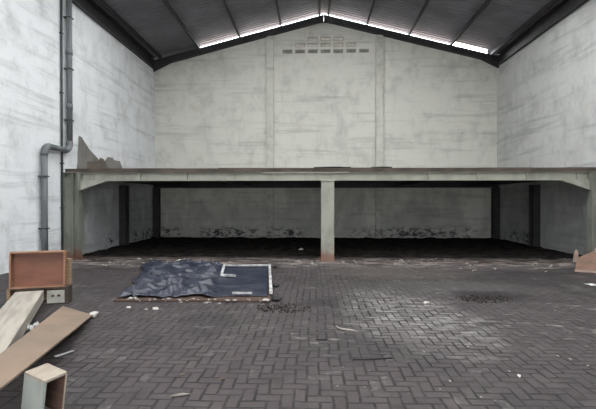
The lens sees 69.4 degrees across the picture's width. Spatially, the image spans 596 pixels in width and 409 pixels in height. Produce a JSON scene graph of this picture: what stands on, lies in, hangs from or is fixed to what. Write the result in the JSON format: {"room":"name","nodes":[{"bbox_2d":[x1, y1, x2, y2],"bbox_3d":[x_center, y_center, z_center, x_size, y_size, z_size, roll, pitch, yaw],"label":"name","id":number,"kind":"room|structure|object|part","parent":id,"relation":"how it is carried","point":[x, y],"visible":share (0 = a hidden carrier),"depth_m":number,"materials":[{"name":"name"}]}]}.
{"room":"warehouse","nodes":[
{"label":"warehouse","id":0,"kind":"room"},
{"bbox_2d":[0,0,154,273],"bbox_3d":[-6.699,-2.018,5.871,0.200,7.260,25.700,0,0,2],"label":"wall","id":1,"kind":"structure","parent":0,"point":[114,89],"depth_m":11.59,"materials":[{"name":"paint"}]},
{"bbox_2d":[38,0,73,250],"bbox_3d":[-6.306,-2.067,11.250,0.205,7.150,1.294,0,0,2],"label":"drain pipe","id":2,"kind":"object","parent":1,"relation":"attached to","point":[46,147],"visible":1,"depth_m":11.71,"materials":[{"name":"grey plastic"}]},
{"bbox_2d":[66,48,72,55],"bbox_3d":[-6.271,-4.176,11.792,0.170,0.160,0.170,0,0,2],"label":"socket","id":3,"kind":"object","parent":2,"relation":"attached to","point":[69,51],"depth_m":11.72,"materials":[{"name":"grey plastic"}]},
{"bbox_2d":[66,103,72,109],"bbox_3d":[-6.271,-2.676,11.804,0.170,0.160,0.170,0,0,2],"label":"socket","id":4,"kind":"object","parent":2,"relation":"attached to","point":[69,106],"depth_m":11.74,"materials":[{"name":"grey plastic"}]},
{"bbox_2d":[59,0,64,249],"bbox_3d":[-6.361,-2.069,11.582,0.073,7.150,0.100,0,0,2],"label":"conduit","id":5,"kind":"object","parent":1,"relation":"attached to","point":[61,1],"visible":0.86,"depth_m":11.56,"materials":[{"name":"metal"}]},
{"bbox_2d":[72,0,155,68],"bbox_3d":[-6.639,-5.893,5.845,0.320,0.490,25.315,0,0,2],"label":"beam","id":6,"kind":"structure","parent":1,"relation":"on","point":[90,8],"depth_m":14.71,"materials":[{"name":"metal"}]},
{"bbox_2d":[0,255,595,408],"bbox_3d":[0.647,1.584,5.644,14.900,0.060,25.700,0,0,2],"label":"floor","id":7,"kind":"structure","parent":0,"point":[122,357],"depth_m":4.93,"materials":[{"name":"grey brick"}]},
{"bbox_2d":[0,290,43,353],"bbox_3d":[-3.260,1.421,4.751,0.360,0.279,3.382,0,1,-23],"label":"timber post","id":8,"kind":"object","parent":7,"relation":"on","point":[18,312],"visible":1,"depth_m":5.22,"materials":[{"name":"beige wood"}]},
{"bbox_2d":[26,321,38,330],"bbox_3d":[-3.155,1.440,5.132,0.124,0.095,0.120,0,0,-21],"label":"crumpled paper","id":9,"kind":"object","parent":7,"relation":"on","point":[29,327],"visible":0.79,"depth_m":5.10,"materials":[{"name":"white paper"}]},
{"bbox_2d":[6,250,71,304],"bbox_3d":[-4.027,1.135,6.720,0.850,0.822,0.252,0,0,-15],"label":"wooden box","id":10,"kind":"object","parent":7,"relation":"on","point":[52,295],"depth_m":6.71,"materials":[{"name":"beige wood"}]},
{"bbox_3d":[-4.417,1.251,6.623,0.045,0.590,0.240,0,0,-15],"label":"panel","id":11,"kind":"part","parent":10,"relation":"part of","materials":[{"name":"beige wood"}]},
{"bbox_3d":[-4.389,1.007,6.587,0.022,0.560,0.140,0,-2,-15],"label":"panel","id":12,"kind":"part","parent":10,"relation":"part of","materials":[{"name":"orange wood"}]},
{"bbox_3d":[-4.027,1.275,6.676,0.721,0.022,0.140,0,-2,-15],"label":"panel","id":13,"kind":"part","parent":10,"relation":"part of","materials":[{"name":"orange wood"}]},
{"bbox_3d":[-4.030,1.006,6.683,0.765,0.564,0.159,0,0,-15],"label":"drawer","id":14,"kind":"part","parent":10,"relation":"part of","materials":[{"name":"brown wood"}]},
{"bbox_2d":[10,286,65,290],"bbox_3d":[-4.028,1.295,6.716,0.753,0.020,0.219,0,0,-15],"label":"shelf","id":15,"kind":"object","parent":10,"relation":"attached to","point":[65,286],"depth_m":6.63,"materials":[{"name":"brown wood"}]},
{"bbox_3d":[-4.032,0.737,6.690,0.721,0.022,0.140,0,-2,-15],"label":"panel","id":16,"kind":"part","parent":10,"relation":"part of","materials":[{"name":"orange wood"}]},
{"bbox_3d":[-4.078,1.240,6.827,0.713,0.550,0.020,0,0,-15],"label":"panel","id":17,"kind":"part","parent":10,"relation":"part of","materials":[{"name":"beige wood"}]},
{"bbox_3d":[-3.757,1.428,6.674,0.245,0.195,0.018,0,0,-15],"label":"panel","id":18,"kind":"part","parent":10,"relation":"part of","materials":[{"name":"grey wood"}]},
{"bbox_3d":[-3.671,1.006,6.779,0.022,0.560,0.140,0,-2,-15],"label":"panel","id":19,"kind":"part","parent":10,"relation":"part of","materials":[{"name":"orange wood"}]},
{"bbox_3d":[-3.642,1.414,6.832,0.050,0.260,0.240,0,0,-15],"label":"panel","id":20,"kind":"part","parent":10,"relation":"part of","materials":[{"name":"brown wood"}]},
{"bbox_3d":[-3.683,1.074,6.906,0.090,0.420,0.070,0,0,-15],"label":"panel","id":21,"kind":"part","parent":10,"relation":"part of","materials":[{"name":"beige wood"}]},
{"bbox_2d":[21,363,66,408],"bbox_3d":[-1.878,1.399,3.178,0.308,0.356,0.206,0,1,28],"label":"wooden crate","id":22,"kind":"object","parent":7,"relation":"on","point":[44,386],"visible":1,"depth_m":3.14,"materials":[{"name":"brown wood"}]},
{"bbox_3d":[-1.904,1.398,3.094,0.273,0.316,0.031,0,1,28],"label":"panel","id":23,"kind":"part","parent":22,"relation":"part of","materials":[{"name":"grey wood"}]},
{"bbox_3d":[-1.862,1.244,3.176,0.271,0.018,0.292,6,1,2],"label":"panel","id":24,"kind":"part","parent":22,"relation":"part of","materials":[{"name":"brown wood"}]},
{"bbox_3d":[-1.852,1.401,3.263,0.273,0.316,0.031,0,1,28],"label":"panel","id":25,"kind":"part","parent":22,"relation":"part of","materials":[{"name":"brown wood"}]},
{"bbox_2d":[0,306,92,390],"bbox_3d":[-2.452,1.308,4.225,0.470,0.455,4.696,0,0,-20],"label":"plywood sheet","id":26,"kind":"object","parent":7,"relation":"on","point":[50,332],"visible":1,"depth_m":4.04,"materials":[{"name":"beige wood"}]},
{"bbox_2d":[54,350,73,356],"bbox_3d":[-2.432,1.555,4.484,0.054,0.011,0.195,0,1,38],"label":"shard","id":27,"kind":"object","parent":7,"relation":"on","point":[58,355],"visible":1,"depth_m":4.47},
{"bbox_2d":[89,311,98,317],"bbox_3d":[-2.812,1.511,5.915,0.104,0.086,0.130,0,1,35],"label":"scrap","id":28,"kind":"object","parent":7,"relation":"on","point":[94,313],"visible":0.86,"depth_m":5.89,"materials":[{"name":"white paint"}]},
{"bbox_2d":[169,393,188,396],"bbox_3d":[-0.967,1.564,3.535,0.180,0.007,0.052,0,0,-15],"label":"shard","id":29,"kind":"object","parent":7,"relation":"on","point":[177,394],"visible":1,"depth_m":3.54},
{"bbox_2d":[113,263,270,301],"bbox_3d":[-1.986,1.514,8.735,2.821,0.030,4.111,0,0,-4],"label":"plywood board","id":30,"kind":"object","parent":7,"relation":"on","point":[202,298],"visible":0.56,"depth_m":6.92,"materials":[{"name":"brown wood"}]},
{"bbox_2d":[118,259,267,296],"bbox_3d":[-2.168,1.409,8.814,3.090,0.165,3.881,0,0,-4],"label":"tarpaulin","id":31,"kind":"object","parent":30,"relation":"on","point":[185,277],"visible":0.93,"depth_m":8.12,"materials":[{"name":"blue plastic"}]},
{"bbox_2d":[220,264,272,293],"bbox_3d":[-1.084,1.430,8.592,1.103,0.050,3.144,0,0,-4],"label":"metal frame","id":32,"kind":"object","parent":31,"relation":"on","point":[224,265],"visible":1,"depth_m":8.68,"materials":[{"name":"white painted metal"}]},
{"bbox_3d":[-1.639,1.423,9.417,0.050,0.050,1.377,0,0,-7],"label":"rail","id":33,"kind":"part","parent":32,"relation":"part of","materials":[{"name":"white plastic"}]},
{"bbox_3d":[-0.916,1.453,7.063,0.316,0.030,0.040,0,0,0],"label":"rail","id":34,"kind":"part","parent":32,"relation":"part of","materials":[{"name":"white plastic"}]},
{"bbox_3d":[-0.933,1.428,10.100,0.528,0.030,0.100,0,0,0],"label":"rail","id":35,"kind":"part","parent":32,"relation":"part of","materials":[{"name":"white plastic"}]},
{"bbox_3d":[-0.556,1.430,8.582,0.050,0.050,3.046,0,0,-4],"label":"rail","id":36,"kind":"part","parent":32,"relation":"part of","materials":[{"name":"white plastic"}]},
{"bbox_2d":[271,296,281,301],"bbox_3d":[-0.352,1.509,6.902,0.166,0.073,0.188,0,1,-33],"label":"scrap","id":37,"kind":"object","parent":7,"relation":"on","point":[275,298],"visible":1,"depth_m":6.84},
{"bbox_2d":[257,303,310,312],"bbox_3d":[-0.210,1.543,6.405,0.801,0.045,0.541,0,0,2],"label":"crumbs","id":38,"kind":"object","parent":7,"relation":"on","point":[269,307],"visible":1,"depth_m":6.39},
{"bbox_2d":[63,167,595,260],"bbox_3d":[0.966,0.233,14.798,14.490,2.494,6.860,0,0,2],"label":"mezzanine","id":39,"kind":"object","parent":7,"relation":"on","point":[75,181],"visible":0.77,"depth_m":11.73,"materials":[{"name":"grey paint"}]},
{"bbox_2d":[77,136,98,168],"bbox_3d":[-5.997,-1.492,12.394,0.709,0.991,0.137,0,0,2],"label":"plywood offcut","id":40,"kind":"object","parent":39,"relation":"on","point":[85,155],"visible":0.83,"depth_m":12.38,"materials":[{"name":"beige wood"}]},
{"bbox_2d":[87,161,100,168],"bbox_3d":[-5.747,-1.107,12.105,0.408,0.225,0.040,0,0,2],"label":"plywood offcut","id":41,"kind":"object","parent":39,"relation":"on","point":[93,164],"visible":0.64,"depth_m":12.10,"materials":[{"name":"wood"}]},
{"bbox_2d":[98,158,107,168],"bbox_3d":[-5.556,-1.167,12.268,0.316,0.342,0.059,0,0,2],"label":"plywood offcut","id":42,"kind":"object","parent":39,"relation":"on","point":[101,161],"visible":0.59,"depth_m":12.26,"materials":[{"name":"wood"}]},
{"bbox_2d":[105,157,121,167],"bbox_3d":[-5.367,-1.194,12.513,0.572,0.392,0.057,0,0,2],"label":"plywood offcut","id":43,"kind":"object","parent":39,"relation":"on","point":[110,162],"visible":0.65,"depth_m":12.50,"materials":[{"name":"beige wood"}]},
{"bbox_3d":[-6.135,0.402,15.177,0.240,2.150,0.300,0,0,2],"label":"post","id":44,"kind":"part","parent":39,"relation":"part of","materials":[{"name":"concrete"}]},
{"bbox_2d":[314,167,350,167],"bbox_3d":[0.930,-1.008,11.847,1.000,0.024,0.600,0,0,2],"label":"sheet","id":45,"kind":"object","parent":39,"relation":"on","point":[314,167],"visible":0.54,"depth_m":11.62,"materials":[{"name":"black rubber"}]},
{"bbox_3d":[8.077,0.406,14.681,0.240,2.150,0.300,0,0,2],"label":"post","id":46,"kind":"part","parent":39,"relation":"part of","materials":[{"name":"concrete"}]},
{"bbox_2d":[83,237,582,258],"bbox_3d":[0.971,1.446,14.932,14.480,0.124,6.690,0,0,2],"label":"soil","id":47,"kind":"object","parent":7,"relation":"on","point":[428,247],"visible":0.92,"depth_m":14.18,"materials":[{"name":"black soil"}]},
{"bbox_2d":[335,326,355,331],"bbox_3d":[0.576,1.545,5.335,0.310,0.024,0.064,0,1,42],"label":"stick","id":48,"kind":"object","parent":7,"relation":"on","point":[335,326],"visible":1,"depth_m":5.31,"materials":[{"name":"beige wood"}]},
{"bbox_2d":[353,357,392,359],"bbox_3d":[0.755,1.558,4.338,0.410,0.014,0.030,0,0,-6],"label":"stick","id":49,"kind":"object","parent":7,"relation":"on","point":[385,357],"visible":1,"depth_m":4.33,"materials":[{"name":"black wood"}]},
{"bbox_2d":[455,294,512,302],"bbox_3d":[3.043,1.538,7.026,0.861,0.044,0.605,0,0,-10],"label":"crumbs","id":50,"kind":"object","parent":7,"relation":"on","point":[476,296],"visible":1,"depth_m":7.02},
{"bbox_2d":[572,249,578,261],"bbox_3d":[7.283,1.343,11.280,0.150,0.330,0.090,0,0,8],"label":"plaster slab","id":51,"kind":"object","parent":7,"relation":"on","point":[575,255],"visible":0.86,"depth_m":11.26,"materials":[{"name":"pink wood"}]},
{"bbox_2d":[575,248,595,272],"bbox_3d":[6.874,1.260,9.657,1.100,0.534,0.530,0,1,34],"label":"plywood offcut","id":52,"kind":"object","parent":7,"relation":"on","point":[587,262],"visible":1,"depth_m":9.71,"materials":[{"name":"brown wood"}]},
{"bbox_3d":[6.734,1.501,9.451,1.100,0.045,0.030,0,1,34],"label":"rail","id":53,"kind":"part","parent":52,"relation":"part of","materials":[{"name":"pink wood"}]},
{"bbox_2d":[155,23,496,237],"bbox_3d":[1.091,-3.109,18.338,14.500,9.240,0.180,0,0,2],"label":"wall","id":54,"kind":"structure","parent":0,"point":[440,107],"depth_m":18.24,"materials":[{"name":"paint"}]},
{"bbox_2d":[153,46,196,59],"bbox_3d":[-5.282,-6.330,18.480,2.050,0.964,0.030,0,0,2],"label":"trim","id":55,"kind":"structure","parent":54,"relation":"attached to","point":[195,47],"depth_m":18.46,"materials":[{"name":"grey metal"}]},
{"bbox_2d":[153,14,323,71],"bbox_3d":[-2.536,-6.806,18.222,7.237,2.321,0.175,0,0,2],"label":"rafter","id":56,"kind":"object","parent":54,"relation":"attached to","point":[160,63],"visible":1,"depth_m":18.20,"materials":[{"name":"metal"}]},
{"bbox_2d":[96,0,161,58],"bbox_3d":[-6.319,-6.191,5.874,0.118,0.200,25.400,0,0,2],"label":"purlin","id":57,"kind":"object","parent":56,"relation":"on","point":[103,3],"visible":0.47,"depth_m":15.06,"materials":[{"name":"metal"}]},
{"bbox_2d":[161,0,199,47],"bbox_3d":[-4.670,-6.610,5.813,0.118,0.200,25.400,0,0,2],"label":"purlin","id":58,"kind":"object","parent":56,"relation":"on","point":[165,2],"visible":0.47,"depth_m":15.69,"materials":[{"name":"metal"}]},
{"bbox_2d":[222,0,240,36],"bbox_3d":[-2.921,-7.055,5.748,0.118,0.200,25.400,0,0,2],"label":"purlin","id":59,"kind":"object","parent":56,"relation":"on","point":[223,1],"visible":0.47,"depth_m":16.28,"materials":[{"name":"metal"}]},
{"bbox_2d":[275,0,281,25],"bbox_3d":[-1.172,-7.500,5.684,0.118,0.200,25.400,0,0,2],"label":"purlin","id":60,"kind":"object","parent":56,"relation":"on","point":[276,1],"visible":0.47,"depth_m":16.85,"materials":[{"name":"metal"}]},
{"bbox_3d":[0.829,-7.768,18.015,0.497,0.377,0.012,0,0,2],"label":"ridge plate","id":61,"kind":"part","parent":56,"relation":"part of","materials":[{"name":"metal"}]},
{"bbox_2d":[317,0,320,15],"bbox_3d":[0.437,-7.909,5.624,0.118,0.200,25.400,0,0,2],"label":"purlin","id":62,"kind":"object","parent":56,"relation":"on","point":[319,1],"visible":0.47,"depth_m":17.51,"materials":[{"name":"metal"}]},
{"bbox_2d":[267,36,273,237],"bbox_3d":[-1.178,-2.840,18.270,0.300,8.581,0.160,0,0,2],"label":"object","id":63,"kind":"structure","parent":54,"relation":"attached to","point":[270,39],"depth_m":18.18,"materials":[{"name":"paint"}]},
{"bbox_2d":[282,50,291,53],"bbox_3d":[-0.451,-6.500,18.365,0.420,0.175,0.170,0,0,2],"label":"block","id":64,"kind":"object","parent":54,"relation":"in","point":[283,51],"visible":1,"depth_m":18.32,"materials":[{"name":"grey concrete"}]},
{"bbox_2d":[295,43,304,46],"bbox_3d":[0.089,-6.761,18.344,0.420,0.170,0.170,0,0,2],"label":"block","id":65,"kind":"object","parent":54,"relation":"in","point":[296,44],"visible":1,"depth_m":18.28,"materials":[{"name":"grey concrete"}]},
{"bbox_2d":[295,49,304,52],"bbox_3d":[0.089,-6.500,18.346,0.420,0.175,0.170,0,0,2],"label":"block","id":66,"kind":"object","parent":54,"relation":"in","point":[297,50],"visible":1,"depth_m":18.30,"materials":[{"name":"grey concrete"}]},
{"bbox_2d":[308,49,317,52],"bbox_3d":[0.628,-6.499,18.327,0.420,0.175,0.170,0,0,2],"label":"block","id":67,"kind":"object","parent":54,"relation":"in","point":[309,50],"visible":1,"depth_m":18.28,"materials":[{"name":"grey concrete"}]},
{"bbox_2d":[308,43,317,46],"bbox_3d":[0.628,-6.761,18.325,0.420,0.170,0.170,0,0,2],"label":"block","id":68,"kind":"object","parent":54,"relation":"in","point":[309,44],"visible":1,"depth_m":18.27,"materials":[{"name":"grey concrete"}]},
{"bbox_2d":[308,37,317,40],"bbox_3d":[0.628,-7.023,18.323,0.420,0.170,0.170,0,0,2],"label":"block","id":69,"kind":"object","parent":54,"relation":"in","point":[309,38],"visible":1,"depth_m":18.27,"materials":[{"name":"grey concrete"}]},
{"bbox_2d":[321,49,329,52],"bbox_3d":[1.168,-6.499,18.308,0.420,0.175,0.170,0,0,2],"label":"block","id":70,"kind":"object","parent":54,"relation":"in","point":[322,50],"visible":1,"depth_m":18.27,"materials":[{"name":"grey concrete"}]},
{"bbox_2d":[321,43,329,46],"bbox_3d":[1.168,-6.761,18.306,0.420,0.170,0.170,0,0,2],"label":"block","id":71,"kind":"object","parent":54,"relation":"in","point":[322,44],"visible":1,"depth_m":18.27,"materials":[{"name":"grey concrete"}]},
{"bbox_2d":[321,37,329,40],"bbox_3d":[1.168,-7.023,18.304,0.420,0.170,0.170,0,0,2],"label":"block","id":72,"kind":"object","parent":54,"relation":"in","point":[322,38],"visible":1,"depth_m":18.27,"materials":[{"name":"grey concrete"}]},
{"bbox_2d":[333,49,342,52],"bbox_3d":[1.708,-6.499,18.289,0.420,0.175,0.170,0,0,2],"label":"block","id":73,"kind":"object","parent":54,"relation":"in","point":[334,50],"visible":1,"depth_m":18.25,"materials":[{"name":"grey concrete"}]},
{"bbox_2d":[333,43,342,46],"bbox_3d":[1.708,-6.761,18.287,0.420,0.170,0.170,0,0,2],"label":"block","id":74,"kind":"object","parent":54,"relation":"in","point":[334,44],"visible":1,"depth_m":18.23,"materials":[{"name":"grey concrete"}]},
{"bbox_2d":[333,37,342,40],"bbox_3d":[1.708,-7.023,18.285,0.420,0.170,0.170,0,0,2],"label":"block","id":75,"kind":"object","parent":54,"relation":"in","point":[334,38],"visible":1,"depth_m":18.25,"materials":[{"name":"grey concrete"}]},
{"bbox_2d":[346,49,355,52],"bbox_3d":[2.248,-6.499,18.270,0.420,0.175,0.170,0,0,2],"label":"block","id":76,"kind":"object","parent":54,"relation":"in","point":[347,50],"visible":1,"depth_m":18.21,"materials":[{"name":"grey concrete"}]},
{"bbox_2d":[346,43,355,46],"bbox_3d":[2.248,-6.761,18.268,0.420,0.170,0.170,0,0,2],"label":"block","id":77,"kind":"object","parent":54,"relation":"in","point":[347,44],"visible":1,"depth_m":18.23,"materials":[{"name":"grey concrete"}]},
{"bbox_2d":[359,49,368,52],"bbox_3d":[2.787,-6.499,18.252,0.420,0.175,0.170,0,0,2],"label":"block","id":78,"kind":"object","parent":54,"relation":"in","point":[360,50],"visible":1,"depth_m":18.21,"materials":[{"name":"grey concrete"}]},
{"bbox_2d":[375,35,382,237],"bbox_3d":[3.425,-2.829,18.109,0.300,8.562,0.160,0,0,2],"label":"trim","id":79,"kind":"structure","parent":54,"relation":"attached to","point":[379,38],"depth_m":18.03,"materials":[{"name":"paint"}]},
{"bbox_2d":[324,14,498,67],"bbox_3d":[4.703,-6.804,17.970,7.237,2.321,0.175,0,0,2],"label":"rafter","id":80,"kind":"object","parent":54,"relation":"attached to","point":[490,59],"visible":1,"depth_m":17.95,"materials":[{"name":"metal"}]},
{"bbox_2d":[327,0,330,14],"bbox_3d":[0.860,-7.909,5.609,0.118,0.200,25.400,0,0,2],"label":"purlin","id":81,"kind":"object","parent":80,"relation":"on","point":[329,2],"visible":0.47,"depth_m":17.35,"materials":[{"name":"metal"}]},
{"bbox_3d":[1.332,-7.768,17.998,0.497,0.377,0.012,0,0,2],"label":"ridge plate","id":82,"kind":"part","parent":80,"relation":"part of","materials":[{"name":"metal"}]},
{"bbox_2d":[366,0,374,24],"bbox_3d":[2.469,-7.499,5.556,0.118,0.200,25.400,0,0,2],"label":"purlin","id":83,"kind":"object","parent":80,"relation":"on","point":[373,2],"visible":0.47,"depth_m":16.78,"materials":[{"name":"metal"}]},
{"bbox_2d":[408,0,429,34],"bbox_3d":[4.218,-7.053,5.499,0.118,0.200,25.400,0,0,2],"label":"purlin","id":84,"kind":"object","parent":80,"relation":"on","point":[427,1],"visible":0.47,"depth_m":16.21,"materials":[{"name":"metal"}]},
{"bbox_2d":[450,0,492,44],"bbox_3d":[5.966,-6.607,5.442,0.118,0.200,25.400,0,0,2],"label":"purlin","id":85,"kind":"object","parent":80,"relation":"on","point":[482,8],"visible":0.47,"depth_m":15.58,"materials":[{"name":"metal"}]},
{"bbox_2d":[490,0,559,54],"bbox_3d":[7.615,-6.187,5.388,0.118,0.200,25.400,0,0,2],"label":"purlin","id":86,"kind":"object","parent":80,"relation":"on","point":[551,3],"visible":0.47,"depth_m":14.93,"materials":[{"name":"metal"}]},
{"bbox_2d":[93,0,562,56],"bbox_3d":[0.640,-7.098,5.378,15.500,2.002,26.110,0,0,2],"label":"ceiling","id":87,"kind":"structure","parent":0,"point":[208,22],"depth_m":16.45,"materials":[{"name":"grey metal"}]},
{"bbox_2d":[497,0,595,254],"bbox_3d":[7.992,-2.014,5.358,0.200,7.260,25.700,0,0,2],"label":"wall","id":88,"kind":"structure","parent":0,"point":[546,91],"depth_m":13.89,"materials":[{"name":"paint"}]},
{"bbox_2d":[497,0,588,64],"bbox_3d":[7.933,-5.889,5.337,0.320,0.490,25.315,0,0,2],"label":"beam","id":89,"kind":"structure","parent":88,"relation":"on","point":[564,8],"depth_m":14.55,"materials":[{"name":"metal"}]}
]}

